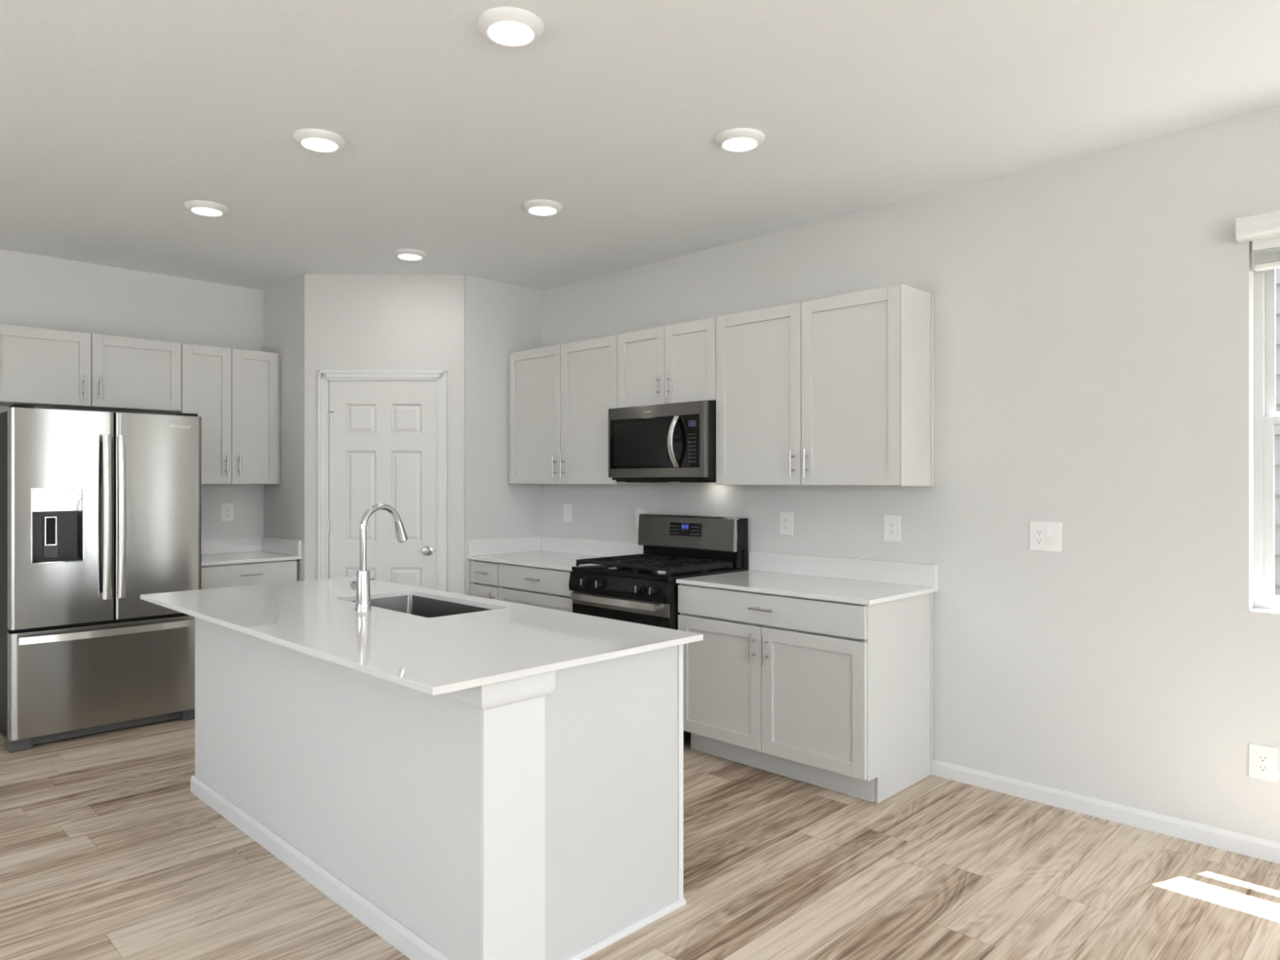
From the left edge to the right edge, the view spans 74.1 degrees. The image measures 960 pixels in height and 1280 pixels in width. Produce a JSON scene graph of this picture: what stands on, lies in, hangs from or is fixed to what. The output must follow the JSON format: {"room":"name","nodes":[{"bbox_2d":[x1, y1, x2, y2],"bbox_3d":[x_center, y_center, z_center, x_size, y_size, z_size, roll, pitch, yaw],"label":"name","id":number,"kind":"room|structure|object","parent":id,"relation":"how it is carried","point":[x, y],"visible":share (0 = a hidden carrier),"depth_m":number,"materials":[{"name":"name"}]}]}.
{"room":"kitchen","nodes":[
{"label":"kitchen","id":0,"kind":"room"},
{"bbox_2d":[0,248,263,538],"bbox_3d":[-4.016,0.013,4.821,0.160,2.743,6.413,0,0,45],"label":"wall","id":1,"kind":"structure","parent":0,"point":[39,291],"depth_m":5.51,"materials":[{"name":"white paint"}]},
{"bbox_2d":[0,324,181,413],"bbox_3d":[-3.357,-0.660,5.128,0.344,0.436,0.990,0,0,45],"label":"upper cabinet","id":2,"kind":"object","parent":1,"relation":"attached to","point":[40,367],"visible":1,"depth_m":5.03,"materials":[{"name":"grey paint"}]},
{"bbox_2d":[166,342,279,484],"bbox_3d":[-2.787,-0.428,5.705,0.344,0.900,0.627,0,0,45],"label":"upper cabinet","id":3,"kind":"object","parent":1,"relation":"attached to","point":[235,393],"visible":0.85,"depth_m":5.62,"materials":[{"name":"grey paint"}]},
{"bbox_2d":[220,502,233,521],"bbox_3d":[-2.860,0.219,5.871,0.009,0.126,0.086,0,0,45],"label":"wall outlet","id":4,"kind":"object","parent":1,"relation":"attached to","point":[226,509],"visible":1,"depth_m":5.87,"materials":[{"name":"white plastic"}]},
{"bbox_2d":[224,507,230,517],"bbox_3d":[-2.858,0.219,5.869,0.002,0.067,0.034,0,0,45],"label":"receptacle","id":5,"kind":"object","parent":4,"relation":"attached to","point":[227,510],"depth_m":5.87,"materials":[{"name":"grey plastic"}]},
{"bbox_2d":[201,536,262,554],"bbox_3d":[-2.901,0.447,5.822,0.020,0.105,0.625,0,0,45],"label":"backsplash","id":6,"kind":"structure","parent":1,"relation":"attached to","point":[249,544],"depth_m":5.88,"materials":[{"name":"white stone"}]},
{"bbox_2d":[263,274,304,581],"bbox_3d":[-2.414,0.013,5.850,0.673,2.743,0.100,0,0,45],"label":"wall","id":7,"kind":"structure","parent":0,"point":[283,303],"depth_m":5.75,"materials":[{"name":"white paint"}]},
{"bbox_2d":[262,536,301,555],"bbox_3d":[-2.465,0.447,5.816,0.608,0.105,0.020,0,0,45],"label":"backsplash","id":8,"kind":"structure","parent":7,"relation":"attached to","point":[272,544],"depth_m":5.78,"materials":[{"name":"white stone"}]},
{"bbox_2d":[304,274,464,594],"bbox_3d":[-1.684,0.013,5.635,1.047,2.743,0.100,0,0,-1],"label":"wall","id":9,"kind":"structure","parent":0,"point":[353,322],"depth_m":5.59,"materials":[{"name":"white paint"}]},
{"bbox_2d":[317,369,446,591],"bbox_3d":[-1.695,0.328,5.602,0.842,2.112,0.165,0,0,-1],"label":"door","id":10,"kind":"structure","parent":9,"relation":"in","point":[382,433],"depth_m":5.59,"materials":[{"name":"white paint"}]},
{"bbox_2d":[464,275,541,595],"bbox_3d":[-0.966,0.013,5.862,0.100,2.743,0.643,0,0,45],"label":"wall","id":11,"kind":"structure","parent":0,"point":[501,319],"depth_m":5.77,"materials":[{"name":"white paint"}]},
{"bbox_2d":[466,536,541,556],"bbox_3d":[-0.924,0.447,5.819,0.020,0.105,0.606,0,0,45],"label":"backsplash","id":12,"kind":"structure","parent":11,"relation":"attached to","point":[530,544],"depth_m":5.79,"materials":[{"name":"white stone"}]},
{"bbox_2d":[0,0,1279,290],"bbox_3d":[-0.273,-1.419,1.122,10.685,0.120,6.733,0,0,45],"label":"ceiling","id":13,"kind":"structure","parent":0,"point":[116,115],"depth_m":3.17,"materials":[{"name":"white paint"}]},
{"bbox_2d":[184,200,228,217],"bbox_3d":[-2.147,-1.345,4.201,0.196,0.028,0.196,0,0,45],"label":"recessed light","id":14,"kind":"object","parent":13,"relation":"in","point":[205,208],"visible":1,"depth_m":4.16,"materials":[{"name":"white plastic"}]},
{"bbox_2d":[293,128,346,152],"bbox_3d":[-1.272,-1.345,3.365,0.196,0.028,0.196,0,0,45],"label":"recessed light","id":15,"kind":"object","parent":13,"relation":"in","point":[319,140],"visible":1,"depth_m":3.33,"materials":[{"name":"white plastic"}]},
{"bbox_2d":[392,248,426,261],"bbox_3d":[-1.373,-1.345,5.055,0.196,0.028,0.196,0,0,45],"label":"recessed light","id":16,"kind":"object","parent":13,"relation":"in","point":[405,254],"visible":1,"depth_m":5.01,"materials":[{"name":"white plastic"}]},
{"bbox_2d":[477,6,543,47],"bbox_3d":[-0.385,-1.345,2.527,0.196,0.028,0.196,0,0,45],"label":"recessed light","id":17,"kind":"object","parent":13,"relation":"in","point":[506,26],"visible":1,"depth_m":2.50,"materials":[{"name":"white plastic"}]},
{"bbox_2d":[522,199,562,216],"bbox_3d":[-0.481,-1.345,4.190,0.196,0.028,0.196,0,0,45],"label":"recessed light","id":18,"kind":"object","parent":13,"relation":"in","point":[540,207],"visible":1,"depth_m":4.15,"materials":[{"name":"white plastic"}]},
{"bbox_2d":[715,128,764,152],"bbox_3d":[0.397,-1.345,3.361,0.196,0.028,0.196,0,0,45],"label":"recessed light","id":19,"kind":"object","parent":13,"relation":"in","point":[736,140],"visible":1,"depth_m":3.32,"materials":[{"name":"white plastic"}]},
{"bbox_2d":[0,718,1279,959],"bbox_3d":[-0.273,1.434,1.122,10.685,0.100,6.733,0,0,45],"label":"floor","id":20,"kind":"structure","parent":0,"point":[108,851],"depth_m":2.97,"materials":[{"name":"brown wood"}]},
{"bbox_2d":[0,404,201,752],"bbox_3d":[-3.132,0.496,4.871,0.897,1.774,0.907,0,0,45],"label":"refrigerator","id":21,"kind":"object","parent":20,"relation":"on","point":[100,511],"visible":0.99,"depth_m":4.54,"materials":[{"name":"grey metal"}]},
{"bbox_2d":[201,559,297,589],"bbox_3d":[-2.683,0.952,5.591,0.652,0.865,0.604,0,0,45],"label":"base cabinet","id":22,"kind":"object","parent":20,"relation":"on","point":[224,575],"visible":0.16,"depth_m":5.38,"materials":[{"name":"grey paint"}]},
{"bbox_2d":[201,536,301,565],"bbox_3d":[-2.684,0.457,5.608,0.628,0.125,0.625,0,0,45],"label":"countertop","id":23,"kind":"structure","parent":22,"relation":"on","point":[231,550],"depth_m":5.78,"materials":[{"name":"white stone"}]},
{"bbox_2d":[190,617,686,959],"bbox_3d":[-0.912,0.952,3.274,2.244,0.864,0.838,0,0,45],"label":"kitchen island","id":24,"kind":"object","parent":20,"relation":"on","point":[540,816],"visible":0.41,"depth_m":2.56,"materials":[{"name":"quartz"},{"name":"paint"}]},
{"bbox_2d":[140,576,702,695],"bbox_3d":[-0.993,0.509,3.236,2.378,0.020,1.003,0,0,45],"label":"island countertop","id":25,"kind":"structure","parent":24,"relation":"on","point":[317,618],"depth_m":2.79,"materials":[{"name":"white stone"}]},
{"bbox_2d":[351,503,408,611],"bbox_3d":[-1.020,0.294,3.344,0.102,0.410,0.235,0,0,45],"label":"faucet","id":26,"kind":"object","parent":25,"relation":"on","point":[362,585],"visible":1,"depth_m":3.26,"materials":[{"name":"silver metal"}]},
{"bbox_2d":[350,595,491,617],"bbox_3d":[-0.906,0.622,3.470,0.779,0.204,0.396,0,0,45],"label":"sink","id":27,"kind":"object","parent":25,"relation":"in","point":[419,606],"visible":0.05,"depth_m":3.76,"materials":[{"name":"silver metal"}]},
{"bbox_2d":[470,560,500,599],"bbox_3d":[-0.819,0.952,5.710,0.319,0.865,0.652,0,0,45],"label":"base cabinet","id":28,"kind":"object","parent":20,"relation":"on","point":[483,575],"visible":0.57,"depth_m":5.50,"materials":[{"name":"grey paint"}]},
{"bbox_2d":[497,563,572,612],"bbox_3d":[-0.431,0.952,5.326,0.768,0.865,0.652,0,0,45],"label":"base cabinet","id":29,"kind":"object","parent":20,"relation":"on","point":[545,588],"visible":0.14,"depth_m":5.13,"materials":[{"name":"grey paint"}]},
{"bbox_2d":[466,536,643,571],"bbox_3d":[-0.535,0.457,5.449,1.093,0.125,0.626,0,0,45],"label":"countertop","id":30,"kind":"structure","parent":29,"relation":"on","point":[544,552],"depth_m":5.65,"materials":[{"name":"white stone"}]},
{"bbox_2d":[568,513,747,737],"bbox_3d":[0.088,0.794,4.753,0.754,1.180,0.716,0,0,45],"label":"range","id":31,"kind":"object","parent":20,"relation":"on","point":[638,588],"visible":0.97,"depth_m":4.68,"materials":[{"name":"black metal"}]},
{"bbox_2d":[571,564,744,582],"bbox_3d":[0.097,0.497,4.763,0.754,0.028,0.620,0,0,45],"label":"cooktop","id":32,"kind":"object","parent":31,"relation":"in","point":[624,574],"depth_m":4.54,"materials":[{"name":"black metal"}]},
{"bbox_2d":[680,523,688,530],"bbox_3d":[0.261,0.268,4.923,0.062,0.042,0.003,0,0,45],"label":"clock","id":33,"kind":"object","parent":31,"relation":"on","point":[684,526],"depth_m":4.92,"materials":[{"name":"blue"}]},
{"bbox_2d":[678,583,932,803],"bbox_3d":[0.774,0.952,4.136,1.072,0.865,0.652,0,0,45],"label":"base cabinet","id":34,"kind":"object","parent":20,"relation":"on","point":[837,696],"visible":0.9,"depth_m":3.85,"materials":[{"name":"grey paint"}]},
{"bbox_2d":[675,551,937,604],"bbox_3d":[0.790,0.457,4.140,1.091,0.125,0.626,0,0,45],"label":"countertop","id":35,"kind":"structure","parent":34,"relation":"on","point":[851,580],"depth_m":4.16,"materials":[{"name":"white stone"}]},
{"bbox_2d":[541,106,1279,843],"bbox_3d":[2.037,0.013,3.460,10.685,2.743,0.160,0,0,45],"label":"wall","id":36,"kind":"structure","parent":0,"point":[1094,312],"depth_m":3.56,"materials":[{"name":"white paint"}]},
{"bbox_2d":[563,503,572,522],"bbox_3d":[-0.501,0.223,5.847,0.086,0.126,0.012,0,0,45],"label":"wall switch","id":37,"kind":"object","parent":36,"relation":"attached to","point":[567,508],"visible":1,"depth_m":5.84,"materials":[{"name":"white plastic"}]},
{"bbox_2d":[509,334,652,484],"bbox_3d":[-0.435,-0.428,5.547,1.094,0.900,0.344,0,0,45],"label":"upper cabinet","id":38,"kind":"object","parent":36,"relation":"attached to","point":[561,396],"visible":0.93,"depth_m":5.41,"materials":[{"name":"grey paint"}]},
{"bbox_2d":[541,536,643,556],"bbox_3d":[-0.322,0.447,5.665,1.093,0.105,0.020,0,0,45],"label":"backsplash","id":39,"kind":"structure","parent":36,"relation":"attached to","point":[548,544],"depth_m":5.66,"materials":[{"name":"white stone"}]},
{"bbox_2d":[635,507,645,527],"bbox_3d":[0.002,0.232,5.352,0.086,0.126,0.009,0,0,45],"label":"wall outlet","id":40,"kind":"object","parent":36,"relation":"attached to","point":[639,511],"visible":0.57,"depth_m":5.36,"materials":[{"name":"white plastic"}]},
{"bbox_2d":[617,317,715,408],"bbox_3d":[0.226,-0.655,4.894,0.762,0.446,0.344,0,0,45],"label":"upper cabinet","id":41,"kind":"object","parent":36,"relation":"attached to","point":[674,363],"visible":0.8,"depth_m":4.77,"materials":[{"name":"grey paint"}]},
{"bbox_2d":[608,400,715,482],"bbox_3d":[0.188,-0.209,4.854,0.752,0.437,0.452,0,0,45],"label":"microwave","id":42,"kind":"object","parent":41,"relation":"attached to","point":[668,442],"visible":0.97,"depth_m":4.69,"materials":[{"name":"black"}]},
{"bbox_2d":[779,511,792,535],"bbox_3d":[0.788,0.231,4.575,0.086,0.126,0.009,0,0,45],"label":"wall outlet","id":43,"kind":"object","parent":36,"relation":"attached to","point":[785,517],"visible":1,"depth_m":4.57,"materials":[{"name":"white plastic"}]},
{"bbox_2d":[782,517,788,529],"bbox_3d":[0.786,0.231,4.573,0.034,0.067,0.002,0,0,45],"label":"receptacle","id":44,"kind":"object","parent":43,"relation":"attached to","point":[785,520],"depth_m":4.57,"materials":[{"name":"grey plastic"}]},
{"bbox_2d":[715,284,933,486],"bbox_3d":[0.880,-0.428,4.247,1.076,0.904,0.344,0,0,45],"label":"upper cabinet","id":45,"kind":"object","parent":36,"relation":"attached to","point":[837,390],"visible":1,"depth_m":4.05,"materials":[{"name":"grey paint"}]},
{"bbox_2d":[749,551,937,587],"bbox_3d":[1.003,0.447,4.355,1.091,0.105,0.020,0,0,45],"label":"backsplash","id":46,"kind":"structure","parent":36,"relation":"attached to","point":[875,571],"depth_m":4.29,"materials":[{"name":"white stone"}]},
{"bbox_2d":[884,515,900,542],"bbox_3d":[1.231,0.233,4.138,0.086,0.126,0.009,0,0,45],"label":"wall outlet","id":47,"kind":"object","parent":36,"relation":"attached to","point":[891,523],"visible":1,"depth_m":4.13,"materials":[{"name":"white plastic"}]},
{"bbox_2d":[888,521,894,535],"bbox_3d":[1.229,0.233,4.136,0.034,0.067,0.002,0,0,45],"label":"receptacle","id":48,"kind":"object","parent":47,"relation":"attached to","point":[891,524],"depth_m":4.14,"materials":[{"name":"grey plastic"}]},
{"bbox_2d":[1029,521,1061,551],"bbox_3d":[1.738,0.239,3.635,0.130,0.126,0.012,0,0,45],"label":"switch plate","id":49,"kind":"object","parent":36,"relation":"attached to","point":[1043,535],"visible":1,"depth_m":3.63,"materials":[{"name":"white plastic"}]},
{"bbox_2d":[1035,528,1043,544],"bbox_3d":[1.721,0.239,3.650,0.034,0.067,0.002,0,0,45],"label":"receptacle","id":50,"kind":"object","parent":49,"relation":"attached to","point":[1038,531],"depth_m":3.65,"materials":[{"name":"grey plastic"}]},
{"bbox_2d":[932,759,1279,863],"bbox_3d":[3.520,1.348,1.874,6.026,0.072,0.012,0,0,45],"label":"baseboard","id":51,"kind":"structure","parent":36,"relation":"attached to","point":[1237,842],"depth_m":3.43,"materials":[{"name":"white paint"}]},
{"bbox_2d":[1235,210,1279,271],"bbox_3d":[2.642,-0.870,2.731,1.180,0.185,0.117,0,0,45],"label":"window blind","id":52,"kind":"object","parent":36,"relation":"attached to","point":[1263,229],"visible":1,"depth_m":3.08,"materials":[{"name":"white"}]},
{"bbox_2d":[1248,742,1277,782],"bbox_3d":[2.280,1.032,3.101,0.086,0.126,0.009,0,0,45],"label":"wall outlet","id":53,"kind":"object","parent":36,"relation":"attached to","point":[1263,760],"visible":1,"depth_m":3.10,"materials":[{"name":"white plastic"}]},
{"bbox_2d":[1257,752,1268,773],"bbox_3d":[2.278,1.032,3.099,0.034,0.067,0.002,0,0,45],"label":"receptacle","id":54,"kind":"object","parent":53,"relation":"attached to","point":[1262,757],"depth_m":3.10,"materials":[{"name":"grey plastic"}]},
{"bbox_2d":[1248,269,1279,615],"bbox_3d":[2.704,-0.231,2.794,1.120,1.440,0.159,0,0,45],"label":"window","id":55,"kind":"structure","parent":36,"relation":"in","point":[1266,418],"depth_m":3.18,"materials":[{"name":"white plastic"}]},
{"label":"outside","id":56,"kind":"structure","parent":0,"visible":0},
{"bbox_3d":[0.000,1.784,0.000,28.000,0.200,28.000,0,0,45],"label":"ground","id":57,"kind":"structure","parent":56,"visible":0},
{"bbox_2d":[1274,268,1279,595],"bbox_3d":[4.820,-0.987,4.167,13.000,5.342,0.295,0,0,45],"label":"house","id":58,"kind":"structure","parent":57,"relation":"on","point":[1277,430],"depth_m":5.01,"materials":[{"name":"grey paint"}]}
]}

